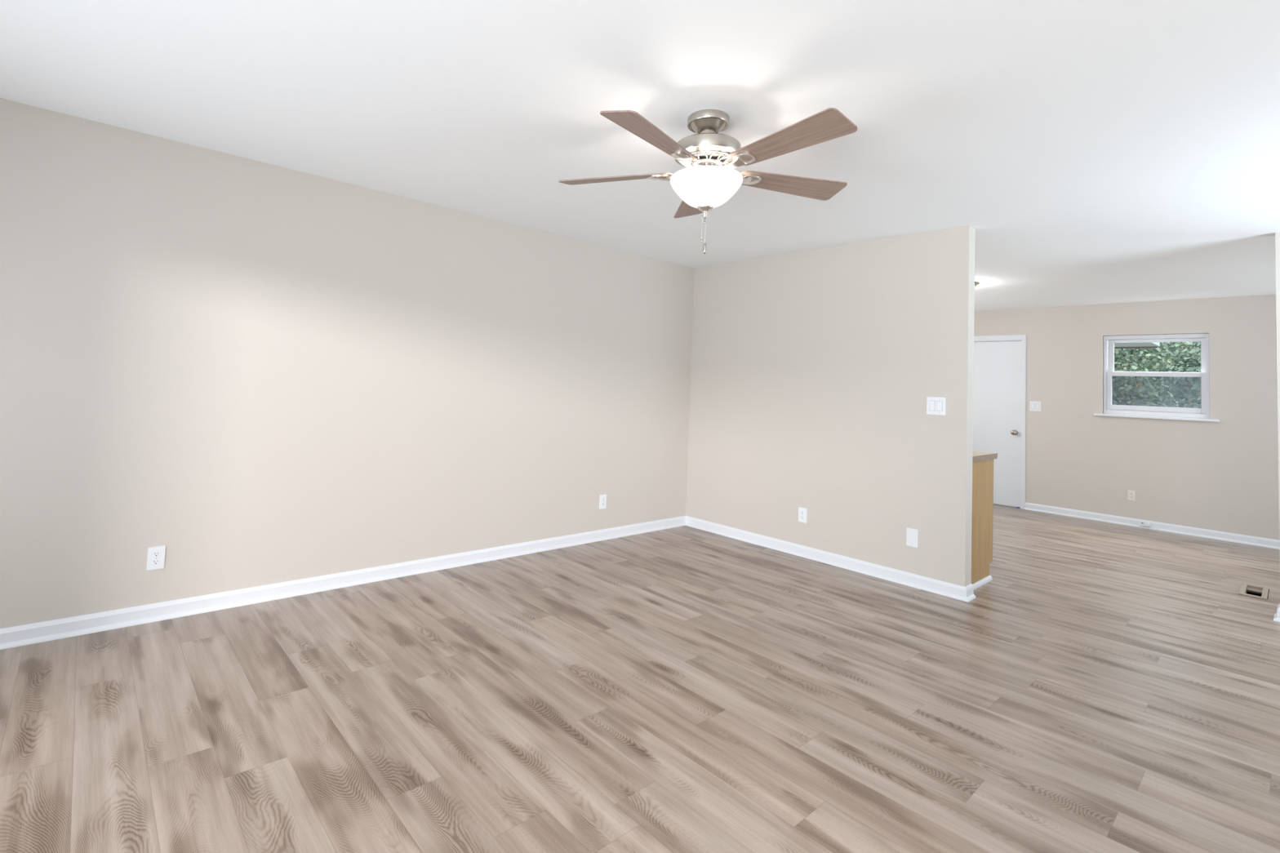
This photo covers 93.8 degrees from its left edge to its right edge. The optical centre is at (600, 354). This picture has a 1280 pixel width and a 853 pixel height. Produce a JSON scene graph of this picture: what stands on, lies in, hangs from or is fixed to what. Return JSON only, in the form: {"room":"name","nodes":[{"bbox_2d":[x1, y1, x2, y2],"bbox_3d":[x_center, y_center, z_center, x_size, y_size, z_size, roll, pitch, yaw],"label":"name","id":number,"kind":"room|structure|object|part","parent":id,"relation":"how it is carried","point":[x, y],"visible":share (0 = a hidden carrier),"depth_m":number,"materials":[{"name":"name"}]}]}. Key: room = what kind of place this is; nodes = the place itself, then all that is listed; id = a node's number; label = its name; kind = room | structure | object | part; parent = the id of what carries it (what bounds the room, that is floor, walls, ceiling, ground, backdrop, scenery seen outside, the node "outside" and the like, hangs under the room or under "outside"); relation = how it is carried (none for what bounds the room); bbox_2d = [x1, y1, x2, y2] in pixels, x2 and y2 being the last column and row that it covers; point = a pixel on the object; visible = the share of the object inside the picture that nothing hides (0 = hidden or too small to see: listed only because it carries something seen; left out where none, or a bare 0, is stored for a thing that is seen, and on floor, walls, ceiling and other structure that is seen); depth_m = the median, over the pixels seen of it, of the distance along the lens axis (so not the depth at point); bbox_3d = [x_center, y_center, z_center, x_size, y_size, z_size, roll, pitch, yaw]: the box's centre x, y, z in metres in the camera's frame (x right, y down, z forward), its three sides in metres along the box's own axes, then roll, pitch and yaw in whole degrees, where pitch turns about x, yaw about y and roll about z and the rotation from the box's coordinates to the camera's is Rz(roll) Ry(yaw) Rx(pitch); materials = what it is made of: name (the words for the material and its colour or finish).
{"room":"empty living room","nodes":[
{"label":"empty living room","id":0,"kind":"room"},
{"bbox_2d":[0,97,694,628],"bbox_3d":[0.082,0.313,5.107,10.905,2.460,0.120,5,-4,-41],"label":"wall","id":1,"kind":"structure","parent":0,"point":[257,373],"depth_m":3.40,"materials":[{"name":"beige paint"}]},
{"bbox_2d":[146,546,165,570],"bbox_3d":[-2.240,1.027,3.011,0.071,0.112,0.008,5,-4,-41],"label":"outlet","id":2,"kind":"object","parent":1,"relation":"attached to","point":[156,555],"visible":1,"depth_m":3.01,"materials":[{"name":"white plastic"}]},
{"bbox_2d":[151,559,159,564],"bbox_3d":[-2.239,1.047,3.009,0.036,0.027,0.003,5,-4,-41],"label":"receptacle","id":3,"kind":"object","parent":2,"relation":"attached to","point":[153,562],"depth_m":3.01,"materials":[{"name":"white plastic"}]},
{"bbox_2d":[151,551,160,557],"bbox_3d":[-2.237,1.008,3.011,0.036,0.027,0.003,5,-4,-41],"label":"receptacle","id":4,"kind":"object","parent":2,"relation":"attached to","point":[154,553],"depth_m":3.01,"materials":[{"name":"white plastic"}]},
{"bbox_2d":[0,515,685,649],"bbox_3d":[-1.572,1.354,3.569,6.300,0.083,0.030,5,-4,-41],"label":"baseboard","id":5,"kind":"structure","parent":1,"relation":"attached to","point":[51,630],"depth_m":3.38,"materials":[{"name":"white wood"}]},
{"bbox_2d":[599,494,606,509],"bbox_3d":[0.021,1.224,4.958,0.071,0.116,0.008,5,-4,-41],"label":"outlet","id":6,"kind":"object","parent":1,"relation":"attached to","point":[602,502],"visible":1,"depth_m":4.95,"materials":[{"name":"white plastic"}]},
{"bbox_2d":[0,504,1279,852],"bbox_3d":[2.025,1.510,2.727,10.905,0.001,6.242,5,-4,-41],"label":"floor","id":7,"kind":"structure","parent":0,"point":[1110,687],"depth_m":2.36,"materials":[{"name":"beige wood"}]},
{"bbox_2d":[971,459,993,583],"bbox_3d":[2.098,1.188,4.829,0.639,0.862,1.700,5,-4,-41],"label":"base cabinet","id":8,"kind":"object","parent":7,"relation":"on","point":[982,522],"visible":0.07,"depth_m":4.22,"materials":[{"name":"brown wood"}]},
{"bbox_2d":[972,575,992,590],"bbox_3d":[2.606,1.591,4.128,0.547,0.030,0.016,5,-4,-41],"label":"trim","id":9,"kind":"structure","parent":8,"relation":"attached to","point":[988,579],"depth_m":4.17,"materials":[{"name":"white wood"}]},
{"bbox_2d":[972,451,997,462],"bbox_3d":[2.121,0.737,4.844,0.634,0.040,1.720,5,-4,-41],"label":"countertop","id":10,"kind":"structure","parent":8,"relation":"on","point":[977,456],"depth_m":4.25,"materials":[{"name":"beige laminate"}]},
{"bbox_2d":[1239,582,1269,599],"bbox_3d":[4.704,1.734,4.299,0.407,0.064,0.137,5,-4,-41],"label":"floor vent","id":11,"kind":"object","parent":7,"relation":"in","point":[1255,591],"visible":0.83,"depth_m":4.35,"materials":[{"name":"beige metal"}]},
{"bbox_2d":[0,0,1279,311],"bbox_3d":[2.135,-0.985,2.853,10.905,0.120,6.240,5,-4,-41],"label":"ceiling","id":12,"kind":"structure","parent":0,"point":[1095,152],"depth_m":2.48,"materials":[{"name":"white paint"}]},
{"bbox_2d":[558,107,857,253],"bbox_3d":[0.457,-0.721,2.515,1.287,0.588,1.269,5,-4,-41],"label":"ceiling fan","id":13,"kind":"object","parent":12,"relation":"hanging from","point":[709,180],"visible":1,"depth_m":2.44,"materials":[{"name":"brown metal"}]},
{"bbox_3d":[0.071,-0.790,2.686,0.515,0.006,0.157,1,10,20],"label":"blade","id":14,"kind":"part","parent":13,"relation":"part of","materials":[{"name":"brown wood"}]},
{"bbox_3d":[0.206,-0.807,2.231,0.157,0.006,0.515,16,6,37],"label":"blade","id":15,"kind":"part","parent":13,"relation":"part of","materials":[{"name":"brown wood"}]},
{"bbox_3d":[0.462,-0.759,2.954,0.157,0.006,0.515,-10,-3,1],"label":"blade","id":16,"kind":"part","parent":13,"relation":"part of","materials":[{"name":"brown wood"}]},
{"bbox_3d":[0.448,-0.689,2.546,0.306,0.126,0.306,5,-4,-41],"label":"lamp shade","id":17,"kind":"part","parent":13,"relation":"part of","materials":[{"name":"white glass"}]},
{"bbox_3d":[0.454,-0.823,2.553,0.196,0.015,0.196,5,-4,-41],"label":"motor","id":18,"kind":"part","parent":13,"relation":"part of","materials":[{"name":"silver metal"}]},
{"bbox_3d":[0.681,-0.787,2.217,0.157,0.006,0.515,20,-12,-33],"label":"blade","id":19,"kind":"part","parent":13,"relation":"part of","materials":[{"name":"brown wood"}]},
{"bbox_3d":[0.839,-0.757,2.665,0.515,0.006,0.157,3,-16,-16],"label":"blade","id":20,"kind":"part","parent":13,"relation":"part of","materials":[{"name":"brown wood"}]},
{"bbox_2d":[685,225,975,586],"bbox_3d":[1.665,0.378,4.833,0.113,2.440,2.361,5,-4,-41],"label":"wall partition","id":21,"kind":"structure","parent":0,"point":[814,372],"depth_m":4.54,"materials":[{"name":"beige paint"}]},
{"bbox_2d":[798,506,807,523],"bbox_3d":[1.598,1.273,4.728,0.008,0.113,0.071,5,-4,-41],"label":"outlet","id":22,"kind":"object","parent":21,"relation":"attached to","point":[802,512],"visible":1,"depth_m":4.72,"materials":[{"name":"white plastic"}]},
{"bbox_2d":[685,515,976,602],"bbox_3d":[1.613,1.553,4.753,0.142,0.083,2.391,5,-4,-41],"label":"baseboard","id":23,"kind":"structure","parent":21,"relation":"attached to","point":[932,585],"depth_m":4.44,"materials":[{"name":"white wood"}]},
{"bbox_2d":[906,527,918,547],"bbox_3d":[2.139,1.259,4.102,0.007,0.121,0.074,5,-4,-41],"label":"blank wall plate","id":24,"kind":"object","parent":21,"relation":"attached to","point":[912,535],"visible":1,"depth_m":4.10,"materials":[{"name":"white plastic"}]},
{"bbox_2d":[926,396,946,415],"bbox_3d":[2.268,0.350,4.042,0.010,0.119,0.118,5,-4,-41],"label":"light switch","id":25,"kind":"object","parent":21,"relation":"attached to","point":[935,406],"visible":1,"depth_m":4.04,"materials":[{"name":"white plastic"}]},
{"bbox_2d":[973,294,1279,540],"bbox_3d":[6.185,0.637,6.244,0.150,2.460,6.120,5,-4,-41],"label":"wall","id":26,"kind":"structure","parent":0,"point":[1223,475],"depth_m":6.39,"materials":[{"name":"beige paint"}]},
{"bbox_2d":[973,334,1026,509],"bbox_3d":[4.919,0.824,7.646,0.215,2.119,0.894,5,-4,-41],"label":"door","id":27,"kind":"structure","parent":26,"relation":"in","point":[999,386],"depth_m":7.47,"materials":[{"name":"white paint"}]},
{"bbox_3d":[5.079,0.962,7.340,0.077,0.066,0.066,5,-4,-41],"label":"knob","id":28,"kind":"part","parent":27,"relation":"part of","materials":[{"name":"silver metal"}]},
{"bbox_2d":[1029,400,1040,411],"bbox_3d":[5.246,0.628,7.213,0.010,0.119,0.115,5,-4,-41],"label":"light switch","id":29,"kind":"object","parent":26,"relation":"attached to","point":[1033,406],"visible":1,"depth_m":7.21,"materials":[{"name":"white plastic"}]},
{"bbox_2d":[1127,489,1135,501],"bbox_3d":[5.778,1.537,6.503,0.008,0.110,0.066,5,-4,-41],"label":"outlet","id":30,"kind":"object","parent":26,"relation":"attached to","point":[1131,494],"visible":1,"depth_m":6.50,"materials":[{"name":"white plastic"}]},
{"bbox_2d":[1138,520,1151,527],"bbox_3d":[5.816,1.814,6.386,0.040,0.054,0.100,5,-4,-41],"label":"baseboard outlet","id":31,"kind":"object","parent":26,"relation":"attached to","point":[1143,523],"visible":1,"depth_m":6.38,"materials":[{"name":"white plastic"}]},
{"bbox_2d":[1024,502,1279,549],"bbox_3d":[6.554,1.809,5.558,0.030,0.083,4.382,5,-4,-41],"label":"baseboard","id":32,"kind":"structure","parent":26,"relation":"attached to","point":[1210,534],"depth_m":6.29,"materials":[{"name":"white wood"}]},
{"bbox_2d":[1093,333,1219,422],"bbox_3d":[5.982,0.241,6.462,0.165,0.906,0.992,5,-4,-41],"label":"window","id":33,"kind":"structure","parent":26,"relation":"in","point":[1202,414],"depth_m":6.43,"materials":[{"name":"white plastic"}]},
{"bbox_3d":[5.926,0.677,6.408,0.067,0.025,0.992,5,-4,-41],"label":"sill","id":34,"kind":"part","parent":33,"relation":"part of","materials":[{"name":"white wood"}]},
{"bbox_3d":[5.991,0.403,6.463,0.030,0.432,0.796,5,-4,-41],"label":"sash","id":35,"kind":"part","parent":33,"relation":"part of","materials":[{"name":"white plastic"}]},
{"bbox_3d":[6.038,0.034,6.499,0.030,0.396,0.770,5,-4,-41],"label":"sash","id":36,"kind":"part","parent":33,"relation":"part of","materials":[{"name":"white plastic"}]},
{"bbox_2d":[1275,231,1279,552],"bbox_3d":[5.066,0.430,2.928,0.115,2.440,2.313,5,-4,-41],"label":"wall","id":37,"kind":"structure","parent":0,"point":[1277,234],"depth_m":3.79,"materials":[{"name":"beige paint"}]},
{"bbox_2d":[1273,603,1279,622],"bbox_3d":[4.994,1.605,2.870,0.144,0.083,2.342,5,-4,-41],"label":"baseboard","id":38,"kind":"structure","parent":37,"relation":"attached to","point":[1276,616],"depth_m":3.71,"materials":[{"name":"white wood"}]},
{"label":"outside","id":39,"kind":"structure","parent":0,"visible":0},
{"bbox_3d":[16.007,3.216,17.396,29.465,0.199,30.000,5,-4,-41],"label":"lawn","id":40,"kind":"structure","parent":39,"visible":0},
{"bbox_2d":[1107,340,1159,348],"bbox_3d":[7.027,0.935,10.797,5.660,2.900,3.915,5,-4,-41],"label":"carport","id":41,"kind":"object","parent":40,"relation":"on","point":[1148,344],"visible":0.07,"depth_m":11.21,"materials":[{"name":"white"}]},
{"bbox_2d":[1107,342,1177,412],"bbox_3d":[11.394,0.856,13.734,2.372,3.692,2.648,5,-4,-44],"label":"leafy tree","id":42,"kind":"object","parent":40,"relation":"on","point":[1137,394],"visible":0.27,"depth_m":13.00,"materials":[{"name":"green plant"}]},
{"bbox_2d":[1114,341,1201,407],"bbox_3d":[16.546,1.103,19.148,2.784,4.197,4.348,5,-4,-41],"label":"leafy tree","id":43,"kind":"object","parent":40,"relation":"on","point":[1184,402],"visible":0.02,"depth_m":18.12,"materials":[{"name":"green plant"}]},
{"bbox_2d":[1121,346,1194,413],"bbox_3d":[20.404,1.110,20.549,1.318,4.552,15.185,5,-4,-41],"label":"hedge","id":44,"kind":"object","parent":40,"relation":"on","point":[1163,398],"visible":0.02,"depth_m":20.81,"materials":[{"name":"green plant"}]},
{"bbox_2d":[1142,341,1201,413],"bbox_3d":[14.950,0.850,14.144,2.878,4.054,2.993,1,-3,23],"label":"leafy tree","id":45,"kind":"object","parent":40,"relation":"on","point":[1182,387],"visible":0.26,"depth_m":14.31,"materials":[{"name":"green plant"}]},
{"bbox_2d":[1182,341,1201,413],"bbox_3d":[12.275,0.813,11.084,2.223,3.585,2.135,3,-3,-10],"label":"leafy tree","id":46,"kind":"object","parent":40,"relation":"on","point":[1197,349],"visible":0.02,"depth_m":11.64,"materials":[{"name":"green plant"}]}
]}

